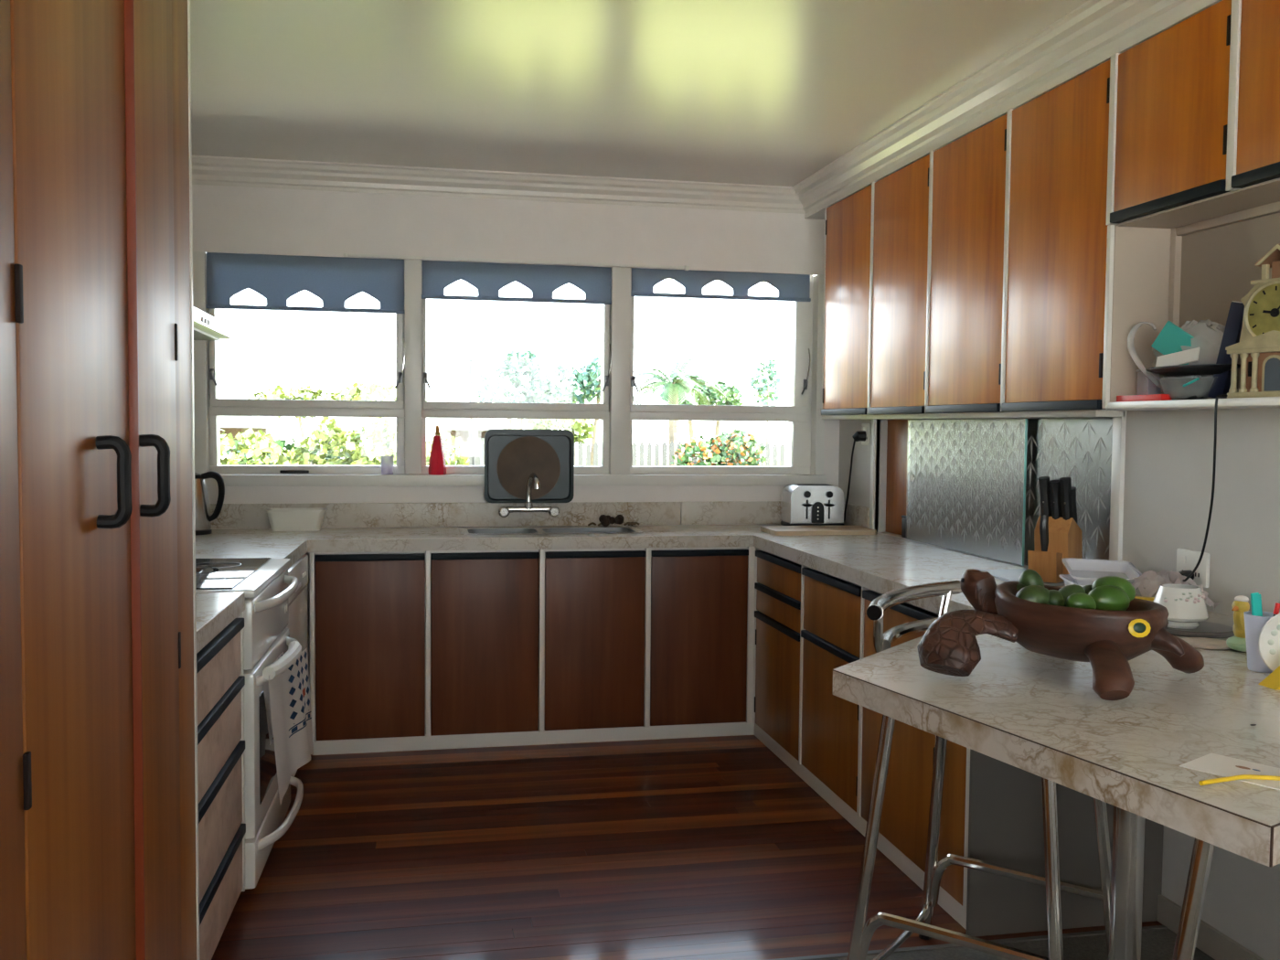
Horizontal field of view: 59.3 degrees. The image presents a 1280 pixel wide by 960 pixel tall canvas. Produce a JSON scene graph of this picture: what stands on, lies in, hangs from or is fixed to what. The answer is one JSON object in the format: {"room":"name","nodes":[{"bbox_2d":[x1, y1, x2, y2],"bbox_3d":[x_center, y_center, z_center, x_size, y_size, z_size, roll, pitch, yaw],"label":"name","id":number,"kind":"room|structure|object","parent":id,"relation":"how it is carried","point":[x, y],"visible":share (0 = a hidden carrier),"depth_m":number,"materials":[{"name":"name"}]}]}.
{"room":"kitchen","nodes":[
{"label":"kitchen","id":0,"kind":"room"},
{"bbox_2d":[192,184,839,685],"bbox_3d":[-0.568,-0.085,5.331,3.330,2.632,0.160,0,3,-11],"label":"wall","id":1,"kind":"structure","parent":0,"point":[226,219],"depth_m":5.18,"materials":[{"name":"paint"}]},
{"bbox_2d":[192,251,210,473],"bbox_3d":[-1.952,-0.516,5.019,0.055,0.977,0.154,0,3,-11],"label":"trim","id":2,"kind":"structure","parent":1,"relation":"attached to","point":[201,347],"depth_m":4.95,"materials":[{"name":"white paint"}]},
{"bbox_2d":[205,252,404,313],"bbox_3d":[-1.495,-0.915,5.055,0.859,0.314,0.044,0,3,-11],"label":"roller blind","id":3,"kind":"object","parent":1,"relation":"attached to","point":[277,278],"visible":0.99,"depth_m":5.04,"materials":[{"name":"blue fabric"}]},
{"bbox_2d":[208,308,405,473],"bbox_3d":[-1.503,-0.547,5.111,0.861,1.039,0.126,0,3,-11],"label":"window","id":4,"kind":"structure","parent":1,"relation":"in","point":[218,407],"depth_m":5.09,"materials":[{"name":"white paint"}]},
{"bbox_2d":[404,259,421,474],"bbox_3d":[-1.050,-0.547,5.206,0.076,1.037,0.138,0,3,-11],"label":"trim","id":5,"kind":"structure","parent":1,"relation":"attached to","point":[412,268],"depth_m":5.14,"materials":[{"name":"white paint"}]},
{"bbox_2d":[192,154,805,213],"bbox_3d":[-0.581,-1.340,5.131,3.028,0.105,0.105,0,3,-11],"label":"trim","id":6,"kind":"structure","parent":1,"relation":"attached to","point":[207,170],"depth_m":5.11,"materials":[{"name":"white paint"}]},
{"bbox_2d":[204,473,826,486],"bbox_3d":[-0.554,-0.003,5.311,2.960,0.051,0.178,0,3,-11],"label":"window sill","id":7,"kind":"structure","parent":1,"relation":"attached to","point":[229,479],"depth_m":5.17,"materials":[{"name":"white paint"}]},
{"bbox_2d":[428,425,446,474],"bbox_3d":[-0.933,-0.138,5.179,0.074,0.226,0.074,-1,3,-34],"label":"sauce bottle","id":8,"kind":"object","parent":7,"relation":"on","point":[437,465],"visible":1,"depth_m":5.16,"materials":[{"name":"red plastic"}]},
{"bbox_2d":[421,260,610,474],"bbox_3d":[-0.577,-0.548,5.296,0.888,1.039,0.126,0,3,-11],"label":"window","id":9,"kind":"structure","parent":1,"relation":"in","point":[458,410],"depth_m":5.28,"materials":[{"name":"white paint"}]},
{"bbox_2d":[209,501,869,528],"bbox_3d":[-0.513,0.170,5.056,3.126,0.110,0.424,0,3,-11],"label":"backsplash","id":10,"kind":"structure","parent":1,"relation":"attached to","point":[337,515],"depth_m":5.23,"materials":[{"name":"laminate"}]},
{"bbox_2d":[498,472,559,517],"bbox_3d":[-0.506,0.068,5.148,0.282,0.205,0.193,0,3,-11],"label":"mixer tap","id":11,"kind":"object","parent":10,"relation":"attached to","point":[553,511],"visible":1,"depth_m":5.16,"materials":[{"name":"silver metal"}]},
{"bbox_2d":[484,428,574,503],"bbox_3d":[-0.512,-0.063,5.201,0.412,0.340,0.024,0,3,-11],"label":"tray","id":12,"kind":"object","parent":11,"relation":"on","point":[561,441],"visible":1,"depth_m":5.20,"materials":[{"name":"grey metal"}]},
{"bbox_2d":[496,436,560,499],"bbox_3d":[-0.515,-0.055,5.202,0.294,0.294,0.010,0,3,-11],"label":"plate","id":13,"kind":"object","parent":12,"relation":"in","point":[521,457],"visible":0.98,"depth_m":5.20,"materials":[{"name":"brown wood"}]},
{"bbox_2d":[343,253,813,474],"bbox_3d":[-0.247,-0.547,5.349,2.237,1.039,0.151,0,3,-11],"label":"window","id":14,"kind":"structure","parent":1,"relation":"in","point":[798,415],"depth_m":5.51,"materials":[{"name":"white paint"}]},
{"bbox_2d":[421,260,611,304],"bbox_3d":[-0.568,-0.951,5.238,0.884,0.243,0.044,0,3,-11],"label":"roller blind","id":15,"kind":"object","parent":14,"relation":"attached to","point":[488,278],"visible":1,"depth_m":5.22,"materials":[{"name":"blue fabric"}]},
{"bbox_2d":[630,267,810,301],"bbox_3d":[0.393,-0.973,5.428,0.894,0.201,0.044,0,3,-11],"label":"roller blind","id":16,"kind":"object","parent":14,"relation":"attached to","point":[790,287],"visible":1,"depth_m":5.42,"materials":[{"name":"blue fabric"}]},
{"bbox_2d":[608,266,631,474],"bbox_3d":[-0.103,-0.547,5.395,0.092,1.037,0.138,0,3,-11],"label":"trim","id":17,"kind":"structure","parent":1,"relation":"attached to","point":[620,308],"depth_m":5.33,"materials":[{"name":"white paint"}]},
{"bbox_2d":[810,274,824,474],"bbox_3d":[0.870,-0.517,5.579,0.045,0.977,0.160,0,3,-11],"label":"trim","id":18,"kind":"structure","parent":1,"relation":"attached to","point":[817,424],"depth_m":5.51,"materials":[{"name":"white paint"}]},
{"bbox_2d":[792,0,1222,219],"bbox_3d":[1.504,-1.157,1.701,0.105,0.105,7.657,0,3,-11],"label":"trim","id":19,"kind":"structure","parent":1,"relation":"attached to","point":[1094,27],"depth_m":3.55,"materials":[{"name":"white paint"}]},
{"bbox_2d":[190,0,1088,186],"bbox_3d":[-0.351,-1.271,1.376,5.250,0.120,7.957,0,3,-11],"label":"ceiling","id":20,"kind":"structure","parent":0,"point":[765,92],"depth_m":3.68,"materials":[{"name":"white paint"}]},
{"bbox_2d":[211,730,1215,959],"bbox_3d":[-0.513,1.361,1.424,4.750,0.120,7.857,0,3,-11],"label":"floor","id":21,"kind":"structure","parent":0,"point":[699,848],"depth_m":3.50,"materials":[{"name":"brown wood"}]},
{"bbox_2d":[0,0,199,959],"bbox_3d":[-0.981,0.052,1.220,0.676,2.505,1.962,0,3,-11],"label":"cupboard","id":22,"kind":"object","parent":21,"relation":"on","point":[99,781],"visible":1,"depth_m":1.56,"materials":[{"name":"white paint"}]},
{"bbox_2d":[196,612,245,959],"bbox_3d":[-1.324,0.776,2.698,0.595,0.784,0.789,0,3,-10],"label":"drawer unit","id":23,"kind":"object","parent":21,"relation":"on","point":[220,679],"visible":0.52,"depth_m":2.81,"materials":[{"name":"white paint"}]},
{"bbox_2d":[195,591,245,653],"bbox_3d":[-1.323,0.358,2.681,0.609,0.051,0.823,0,3,-11],"label":"countertop","id":24,"kind":"structure","parent":23,"relation":"on","point":[215,611],"depth_m":2.87,"materials":[{"name":"stone"}]},
{"bbox_2d":[195,557,303,889],"bbox_3d":[-1.416,0.738,3.506,0.686,0.909,0.755,0,3,-10],"label":"stove","id":25,"kind":"object","parent":21,"relation":"on","point":[264,582],"visible":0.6,"depth_m":3.33,"materials":[{"name":"white metal"}]},
{"bbox_2d":[195,557,290,597],"bbox_3d":[-1.448,0.299,3.478,0.633,0.030,0.771,0,3,-11],"label":"cooktop","id":26,"kind":"object","parent":25,"relation":"in","point":[253,577],"depth_m":3.48,"materials":[{"name":"grey metal"}]},
{"bbox_2d":[262,640,313,804],"bbox_3d":[-1.072,0.722,3.440,0.102,0.404,0.451,0,3,-7],"label":"tea towel","id":27,"kind":"object","parent":25,"relation":"hanging from","point":[287,699],"visible":0.99,"depth_m":3.41,"materials":[{"name":"white fabric"}]},
{"bbox_2d":[286,554,308,776],"bbox_3d":[-1.568,0.735,4.198,0.578,0.846,0.624,0,3,-10],"label":"base cabinet","id":28,"kind":"object","parent":21,"relation":"on","point":[297,624],"visible":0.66,"depth_m":4.30,"materials":[{"name":"white metal"}]},
{"bbox_2d":[309,551,425,742],"bbox_3d":[-1.172,0.672,4.893,0.464,0.784,0.528,0,3,-11],"label":"base cabinet","id":29,"kind":"object","parent":21,"relation":"on","point":[368,608],"visible":0.91,"depth_m":4.64,"materials":[{"name":"white paint"}]},
{"bbox_2d":[425,549,539,736],"bbox_3d":[-0.711,0.672,4.985,0.474,0.784,0.528,0,3,-11],"label":"base cabinet","id":30,"kind":"object","parent":21,"relation":"on","point":[482,606],"visible":0.94,"depth_m":4.74,"materials":[{"name":"white paint"}]},
{"bbox_2d":[312,722,754,755],"bbox_3d":[-0.421,1.106,4.843,1.907,0.064,0.015,0,3,-11],"label":"baseboard","id":31,"kind":"structure","parent":21,"relation":"on","point":[728,729],"depth_m":4.82,"materials":[{"name":"white paint"}]},
{"bbox_2d":[538,548,645,732],"bbox_3d":[-0.252,0.672,5.076,0.458,0.784,0.528,0,3,-11],"label":"base cabinet","id":32,"kind":"object","parent":21,"relation":"on","point":[592,601],"visible":0.97,"depth_m":4.83,"materials":[{"name":"white paint"}]},
{"bbox_2d":[643,546,755,727],"bbox_3d":[0.215,0.671,5.170,0.491,0.784,0.528,0,3,-11],"label":"base cabinet","id":33,"kind":"object","parent":21,"relation":"on","point":[699,602],"visible":0.91,"depth_m":4.92,"materials":[{"name":"white paint"}]},
{"bbox_2d":[752,547,801,760],"bbox_3d":[0.840,0.699,4.723,0.580,0.784,0.604,0,3,-11],"label":"base cabinet","id":34,"kind":"object","parent":21,"relation":"on","point":[777,584],"visible":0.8,"depth_m":4.64,"materials":[{"name":"white paint"}]},
{"bbox_2d":[798,564,861,811],"bbox_3d":[0.957,0.728,4.136,0.580,0.784,0.594,0,3,-11],"label":"base cabinet","id":35,"kind":"object","parent":21,"relation":"on","point":[830,604],"visible":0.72,"depth_m":4.08,"materials":[{"name":"white paint"}]},
{"bbox_2d":[195,523,1141,614],"bbox_3d":[-0.309,0.302,4.030,3.126,0.051,2.483,0,3,-11],"label":"countertop","id":36,"kind":"structure","parent":35,"relation":"on","point":[881,563],"depth_m":4.60,"materials":[{"name":"stone"}]},
{"bbox_2d":[194,471,224,535],"bbox_3d":[-1.875,0.096,4.742,0.198,0.265,0.156,2,3,29],"label":"kettle","id":37,"kind":"object","parent":36,"relation":"on","point":[203,517],"visible":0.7,"depth_m":4.73,"materials":[{"name":"silver metal"}]},
{"bbox_2d":[265,507,327,531],"bbox_3d":[-1.516,0.175,4.972,0.254,0.092,0.142,0,3,-11],"label":"plastic tub","id":38,"kind":"object","parent":36,"relation":"on","point":[311,518],"visible":1,"depth_m":4.92,"materials":[{"name":"white plastic"}]},
{"bbox_2d":[458,526,644,560],"bbox_3d":[-0.398,0.306,5.040,0.810,0.162,0.300,0,3,-11],"label":"sink","id":39,"kind":"object","parent":36,"relation":"in","point":[581,529],"visible":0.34,"depth_m":5.13,"materials":[{"name":"silver metal"}]},
{"bbox_2d":[760,525,876,535],"bbox_3d":[0.800,0.227,5.066,0.470,0.020,0.250,0,3,-10],"label":"chopping board","id":40,"kind":"object","parent":36,"relation":"on","point":[776,530],"visible":1,"depth_m":4.98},
{"bbox_2d":[780,430,866,525],"bbox_3d":[0.863,-0.004,5.308,0.328,0.459,0.285,0,3,-7],"label":"toaster","id":41,"kind":"object","parent":36,"relation":"on","point":[802,504],"visible":0.99,"depth_m":5.27,"materials":[{"name":"white plastic"}]},
{"bbox_2d":[906,418,1027,565],"bbox_3d":[1.226,0.021,4.320,0.012,0.506,0.942,0,3,-11],"label":"glass","id":42,"kind":"object","parent":36,"relation":"on","point":[966,478],"visible":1,"depth_m":4.25,"materials":[{"name":"grey glass"}]},
{"bbox_2d":[979,568,1064,586],"bbox_3d":[1.242,0.309,3.581,0.235,0.007,0.340,0,3,-11],"label":"board","id":43,"kind":"object","parent":36,"relation":"on","point":[1008,574],"visible":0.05,"depth_m":3.61,"materials":[{"name":"grey"}]},
{"bbox_2d":[1027,476,1082,583],"bbox_3d":[1.293,0.149,3.493,0.104,0.321,0.181,3,4,41],"label":"knife block","id":44,"kind":"object","parent":43,"relation":"on","point":[1057,533],"visible":0.98,"depth_m":3.46,"materials":[{"name":"brown wood"}]},
{"bbox_2d":[1058,574,1085,586],"bbox_3d":[1.282,0.307,3.160,0.164,0.052,0.234,1,3,9],"label":"plastic container","id":45,"kind":"object","parent":36,"relation":"on","point":[1068,580],"visible":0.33,"depth_m":3.23,"materials":[{"name":"white plastic"}]},
{"bbox_2d":[1061,557,1141,589],"bbox_3d":[1.294,0.263,3.147,0.190,0.057,0.254,1,3,13],"label":"plastic container","id":46,"kind":"object","parent":45,"relation":"on","point":[1084,571],"visible":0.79,"depth_m":3.24,"materials":[{"name":"white plastic"}]},
{"bbox_2d":[753,723,966,929],"bbox_3d":[0.712,1.155,4.035,0.015,0.064,2.015,0,3,-11],"label":"baseboard","id":47,"kind":"structure","parent":21,"relation":"on","point":[946,901],"depth_m":3.84,"materials":[{"name":"white paint"}]},
{"bbox_2d":[856,586,938,872],"bbox_3d":[1.071,0.756,3.567,0.580,0.784,0.566,0,3,-11],"label":"base cabinet","id":48,"kind":"object","parent":21,"relation":"on","point":[904,821],"visible":0.22,"depth_m":3.48,"materials":[{"name":"white paint"}]},
{"bbox_2d":[767,925,1168,959],"bbox_3d":[-0.066,1.287,2.815,3.130,0.102,0.016,0,3,-11],"label":"trim","id":49,"kind":"structure","parent":21,"relation":"on","point":[1155,927],"depth_m":2.99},
{"bbox_2d":[847,579,1111,959],"bbox_3d":[0.831,0.767,2.676,0.524,0.976,0.538,2,3,36],"label":"bar stool","id":50,"kind":"object","parent":21,"relation":"on","point":[862,932],"visible":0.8,"depth_m":2.63,"materials":[{"name":"silver metal"}]},
{"bbox_2d":[937,614,1163,937],"bbox_3d":[1.153,0.807,3.183,0.591,0.848,0.220,0,3,-11],"label":"base cabinet","id":51,"kind":"object","parent":21,"relation":"on","point":[992,811],"visible":0.18,"depth_m":3.07,"materials":[{"name":"white paint"}]},
{"bbox_2d":[832,606,1279,959],"bbox_3d":[1.008,0.825,2.234,1.248,0.900,1.598,0,3,-11],"label":"breakfast bar","id":52,"kind":"object","parent":21,"relation":"on","point":[1040,715],"visible":0.73,"depth_m":1.89,"materials":[{"name":"stone"}]},
{"bbox_2d":[917,568,1204,700],"bbox_3d":[0.825,0.282,2.181,0.498,0.180,0.447,-2,4,-43],"label":"bowl","id":53,"kind":"object","parent":52,"relation":"on","point":[1105,639],"visible":0.98,"depth_m":2.10,"materials":[{"name":"brown wood"}]},
{"bbox_2d":[1088,585,1130,610],"bbox_3d":[0.897,0.231,2.157,0.083,0.061,0.060,0,3,-14],"label":"fruit","id":54,"kind":"object","parent":53,"relation":"in","point":[1106,597],"visible":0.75,"depth_m":2.13,"materials":[{"name":"green food"}]},
{"bbox_2d":[1126,568,1219,608],"bbox_3d":[1.389,0.289,2.982,0.176,0.102,0.231,-1,3,-23],"label":"tissue","id":55,"kind":"object","parent":52,"relation":"on","point":[1148,583],"visible":0.59,"depth_m":2.95,"materials":[{"name":"white paper"}]},
{"bbox_2d":[1166,621,1234,638],"bbox_3d":[1.306,0.351,2.656,0.180,0.013,0.180,0,3,-11],"label":"mat","id":56,"kind":"object","parent":52,"relation":"on","point":[1205,629],"visible":0.48,"depth_m":2.60,"materials":[{"name":"grey stone"}]},
{"bbox_2d":[1152,583,1208,629],"bbox_3d":[1.271,0.297,2.652,0.126,0.094,0.126,0,3,-11],"label":"ceramic pot","id":57,"kind":"object","parent":56,"relation":"on","point":[1186,606],"visible":0.92,"depth_m":2.61,"materials":[{"name":"white ceramic"}]},
{"bbox_2d":[1179,753,1279,789],"bbox_3d":[0.857,0.405,1.546,0.100,0.002,0.185,-2,4,-39],"label":"leaflet","id":58,"kind":"object","parent":52,"relation":"on","point":[1217,764],"visible":0.99,"depth_m":1.57,"materials":[{"name":"white paper"}]},
{"bbox_2d":[1226,595,1249,651],"bbox_3d":[1.306,0.309,2.425,0.077,0.123,0.077,1,3,15],"label":"bird figurine","id":59,"kind":"object","parent":52,"relation":"on","point":[1241,604],"visible":0.7,"depth_m":2.40,"materials":[{"name":"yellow ceramic"}]},
{"bbox_2d":[1243,610,1273,672],"bbox_3d":[1.234,0.321,2.227,0.072,0.112,0.072,0,3,-11],"label":"plastic cup","id":60,"kind":"object","parent":52,"relation":"on","point":[1253,624],"visible":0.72,"depth_m":2.21,"materials":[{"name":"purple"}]},
{"bbox_2d":[1258,613,1279,671],"bbox_3d":[1.250,0.315,2.159,0.116,0.130,0.016,1,3,19],"label":"oval dish","id":61,"kind":"object","parent":52,"relation":"on","point":[1269,637],"visible":0.98,"depth_m":2.17,"materials":[{"name":"white ceramic"}]},
{"bbox_2d":[1172,837,1214,959],"bbox_3d":[1.141,0.815,1.723,0.538,0.976,0.524,0,3,-19],"label":"bar stool","id":62,"kind":"object","parent":21,"relation":"on","point":[1202,851],"visible":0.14,"depth_m":1.82,"materials":[{"name":"silver metal"}]},
{"bbox_2d":[838,407,1279,959],"bbox_3d":[1.789,0.105,1.820,0.120,2.632,7.657,0,3,-11],"label":"wall","id":63,"kind":"structure","parent":0,"point":[1168,458],"depth_m":2.95,"materials":[{"name":"paint"}]},
{"bbox_2d":[821,184,885,415],"bbox_3d":[0.993,-0.763,4.946,0.210,0.956,0.534,0,3,-11],"label":"upper cabinet","id":64,"kind":"object","parent":63,"relation":"attached to","point":[847,221],"visible":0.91,"depth_m":4.91,"materials":[{"name":"white paint"}]},
{"bbox_2d":[869,419,880,531],"bbox_3d":[1.071,-0.029,5.128,0.034,0.530,0.030,0,3,-11],"label":"trim","id":65,"kind":"structure","parent":63,"relation":"attached to","point":[872,513],"depth_m":5.12,"materials":[{"name":"white paint"}]},
{"bbox_2d":[885,419,908,534],"bbox_3d":[1.167,-0.009,4.926,0.016,0.508,0.395,0,3,-11],"label":"sliding door","id":66,"kind":"structure","parent":63,"relation":"in","point":[898,430],"depth_m":5.00,"materials":[{"name":"brown wood"}]},
{"bbox_2d":[867,154,931,414],"bbox_3d":[1.098,-0.737,4.421,0.210,0.956,0.536,0,3,-11],"label":"upper cabinet","id":67,"kind":"object","parent":63,"relation":"attached to","point":[900,200],"visible":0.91,"depth_m":4.39,"materials":[{"name":"white paint"}]},
{"bbox_2d":[821,410,1125,419],"bbox_3d":[1.158,-0.250,4.419,0.099,0.018,2.285,0,3,-11],"label":"trim","id":68,"kind":"structure","parent":63,"relation":"attached to","point":[1071,413],"depth_m":3.89,"materials":[{"name":"white paint"}]},
{"bbox_2d":[924,113,1023,413],"bbox_3d":[1.204,-0.711,3.888,0.210,0.956,0.548,0,3,-11],"label":"upper cabinet","id":69,"kind":"object","parent":63,"relation":"attached to","point":[967,175],"visible":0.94,"depth_m":3.85,"materials":[{"name":"white paint"}]},
{"bbox_2d":[1024,417,1112,565],"bbox_3d":[1.385,0.054,3.656,0.012,0.506,0.584,0,3,-11],"label":"glass","id":70,"kind":"object","parent":63,"relation":"attached to","point":[1080,450],"visible":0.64,"depth_m":3.59,"materials":[{"name":"grey glass"}]},
{"bbox_2d":[1000,59,1164,411],"bbox_3d":[1.310,-0.684,3.353,0.210,0.956,0.542,0,3,-11],"label":"upper cabinet","id":71,"kind":"object","parent":63,"relation":"attached to","point":[1055,233],"visible":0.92,"depth_m":3.31,"materials":[{"name":"white paint"}]},
{"bbox_2d":[1109,410,1126,560],"bbox_3d":[1.427,0.060,3.344,0.034,0.530,0.044,0,3,-11],"label":"trim","id":72,"kind":"structure","parent":63,"relation":"attached to","point":[1119,423],"depth_m":3.33,"materials":[{"name":"white paint"}]},
{"bbox_2d":[1105,0,1231,225],"bbox_3d":[1.411,-0.910,2.849,0.210,0.455,0.460,0,3,-11],"label":"upper cabinet","id":73,"kind":"object","parent":63,"relation":"attached to","point":[1168,98],"visible":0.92,"depth_m":2.80,"materials":[{"name":"white paint"}]},
{"bbox_2d":[1101,178,1279,409],"bbox_3d":[1.503,-0.411,2.428,0.202,0.500,1.369,0,3,-11],"label":"open shelf","id":74,"kind":"object","parent":63,"relation":"attached to","point":[1185,266],"visible":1,"depth_m":3.02,"materials":[{"name":"white paint"}]},
{"bbox_2d":[1159,377,1214,400],"bbox_3d":[1.398,-0.234,2.866,0.120,0.064,0.195,0,3,-11],"label":"plastic tub","id":75,"kind":"object","parent":74,"relation":"on","point":[1191,388],"visible":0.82,"depth_m":2.82,"materials":[{"name":"white plastic"}]},
{"bbox_2d":[1145,363,1240,376],"bbox_3d":[1.400,-0.276,2.848,0.172,0.021,0.298,0,3,-11],"label":"platter","id":76,"kind":"object","parent":75,"relation":"on","point":[1200,369],"visible":0.87,"depth_m":2.78,"materials":[{"name":"black ceramic"}]},
{"bbox_2d":[1151,320,1203,364],"bbox_3d":[1.377,-0.347,2.886,0.129,0.124,0.031,3,4,40],"label":"card","id":77,"kind":"object","parent":76,"relation":"on","point":[1171,339],"visible":0.74,"depth_m":2.88,"materials":[{"name":"teal paper"}]},
{"bbox_2d":[1178,394,1227,581],"bbox_3d":[1.429,0.035,2.826,0.077,0.489,0.398,1,3,14],"label":"hanging cord","id":78,"kind":"object","parent":74,"relation":"hanging from","point":[1189,574],"visible":0.88,"depth_m":2.68,"materials":[{"name":"black plastic"}]},
{"bbox_2d":[1207,300,1244,398],"bbox_3d":[1.450,-0.318,2.769,0.024,0.241,0.090,-1,3,-29],"label":"folder","id":79,"kind":"object","parent":74,"relation":"on","point":[1221,385],"visible":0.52,"depth_m":2.76,"materials":[{"name":"blue"}]},
{"bbox_2d":[1225,243,1279,398],"bbox_3d":[1.469,-0.373,2.562,0.097,0.373,0.224,-1,3,-29],"label":"mantel clock","id":80,"kind":"object","parent":74,"relation":"on","point":[1258,347],"visible":1,"depth_m":2.57,"materials":[{"name":"beige plastic"}]},
{"bbox_2d":[1176,548,1210,587],"bbox_3d":[1.481,0.235,3.017,0.016,0.092,0.120,0,3,-11],"label":"power socket","id":81,"kind":"object","parent":63,"relation":"attached to","point":[1187,560],"visible":0.81,"depth_m":3.00,"materials":[{"name":"white plastic"}]},
{"bbox_2d":[1157,894,1264,959],"bbox_3d":[1.957,1.324,0.635,0.014,0.075,5.150,0,3,-11],"label":"baseboard","id":82,"kind":"structure","parent":63,"relation":"attached to","point":[1210,941],"depth_m":2.94,"materials":[{"name":"beige paint"}]},
{"bbox_2d":[1225,0,1279,191],"bbox_3d":[1.502,-0.887,2.393,0.210,0.455,0.466,0,3,-11],"label":"upper cabinet","id":83,"kind":"object","parent":63,"relation":"attached to","point":[1253,156],"visible":0.99,"depth_m":2.53,"materials":[{"name":"white paint"}]},
{"bbox_3d":[-1.643,0.043,2.460,0.100,2.633,5.057,0,3,-11],"label":"wall","id":84,"kind":"structure","parent":0,"visible":0},
{"bbox_2d":[192,305,231,341],"bbox_3d":[-1.553,-0.522,3.457,0.463,0.132,0.690,0,3,-11],"label":"range hood","id":85,"kind":"object","parent":84,"relation":"attached to","point":[207,326],"visible":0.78,"depth_m":3.53,"materials":[{"name":"white metal"}]},
{"label":"outside","id":86,"kind":"structure","parent":0,"visible":0},
{"bbox_2d":[323,458,787,466],"bbox_3d":[-6.706,0.251,33.641,80.000,0.200,51.500,0,3,-11],"label":"lawn","id":87,"kind":"structure","parent":86,"point":[584,461],"depth_m":56.07,"materials":[{"name":"green plant"}]},
{"bbox_2d":[219,416,287,465],"bbox_3d":[-7.052,-0.268,16.191,3.500,2.500,3.100,0,3,-11],"label":"house","id":88,"kind":"structure","parent":87,"relation":"on","point":[233,424],"depth_m":15.18,"materials":[{"name":"brick"}]},
{"bbox_2d":[247,380,427,465],"bbox_3d":[-3.498,0.006,13.078,2.042,2.336,0.828,0,3,-11],"label":"bushy tree","id":89,"kind":"object","parent":87,"relation":"on","point":[368,392],"visible":0.41,"depth_m":12.88,"materials":[{"name":"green plant"}]},
{"bbox_2d":[219,416,471,465],"bbox_3d":[-2.577,0.396,9.387,2.310,1.982,1.053,0,3,-11],"label":"hedge","id":90,"kind":"object","parent":87,"relation":"on","point":[378,450],"visible":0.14,"depth_m":9.08,"materials":[{"name":"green plant"}]},
{"bbox_2d":[455,359,490,465],"bbox_3d":[-2.393,-0.348,16.146,0.500,2.750,0.114,0,3,-11],"label":"utility pole","id":91,"kind":"object","parent":87,"relation":"on","point":[473,370],"visible":0.54,"depth_m":16.07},
{"bbox_2d":[434,419,517,465],"bbox_3d":[-2.835,-0.085,19.440,1.380,1.900,1.900,0,3,-11],"label":"garden shed","id":92,"kind":"object","parent":87,"relation":"on","point":[456,428],"visible":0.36,"depth_m":18.52,"materials":[{"name":"brick"}]},
{"bbox_2d":[477,348,565,429],"bbox_3d":[-1.904,-0.529,17.448,1.469,3.016,1.043,0,3,-11],"label":"bushy tree","id":93,"kind":"object","parent":87,"relation":"on","point":[521,371],"visible":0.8,"depth_m":17.24,"materials":[{"name":"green plant"}]},
{"bbox_2d":[310,439,788,466],"bbox_3d":[-0.324,0.272,15.308,8.250,1.629,0.170,0,3,-11],"label":"fence","id":94,"kind":"object","parent":87,"relation":"on","point":[470,453],"visible":0.08,"depth_m":15.27,"materials":[{"name":"white wood"}]},
{"bbox_2d":[523,418,595,444],"bbox_3d":[-1.169,-0.044,16.302,1.028,2.150,0.844,0,3,-11],"label":"bushy tree","id":95,"kind":"object","parent":87,"relation":"on","point":[579,427],"visible":0.4,"depth_m":16.08,"materials":[{"name":"green plant"}]},
{"bbox_2d":[542,355,600,465],"bbox_3d":[-0.967,-0.576,18.663,1.462,3.006,0.845,0,3,-11],"label":"bushy tree","id":96,"kind":"object","parent":87,"relation":"on","point":[584,378],"visible":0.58,"depth_m":18.47,"materials":[{"name":"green plant"}]},
{"bbox_2d":[633,354,727,466],"bbox_3d":[0.426,-0.399,16.351,1.567,2.890,1.621,3,4,42],"label":"palm tree","id":97,"kind":"object","parent":87,"relation":"on","point":[674,389],"visible":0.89,"depth_m":16.22,"materials":[{"name":"green plant"}]},
{"bbox_2d":[659,377,743,466],"bbox_3d":[1.004,-0.392,18.672,1.398,2.677,0.871,0,3,-11],"label":"bushy tree","id":98,"kind":"object","parent":87,"relation":"on","point":[731,393],"visible":0.34,"depth_m":18.50,"materials":[{"name":"green plant"}]},
{"bbox_2d":[670,428,766,466],"bbox_3d":[1.030,0.224,14.815,1.291,1.809,0.626,0,3,-11],"label":"flowering shrub","id":99,"kind":"object","parent":87,"relation":"on","point":[737,448],"visible":0.65,"depth_m":14.65,"materials":[{"name":"green plant"}]},
{"bbox_2d":[749,357,787,444],"bbox_3d":[2.136,-0.551,18.780,0.597,2.986,0.600,3,4,41],"label":"bushy tree","id":100,"kind":"object","parent":87,"relation":"on","point":[773,394],"visible":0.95,"depth_m":18.67,"materials":[{"name":"green plant"}]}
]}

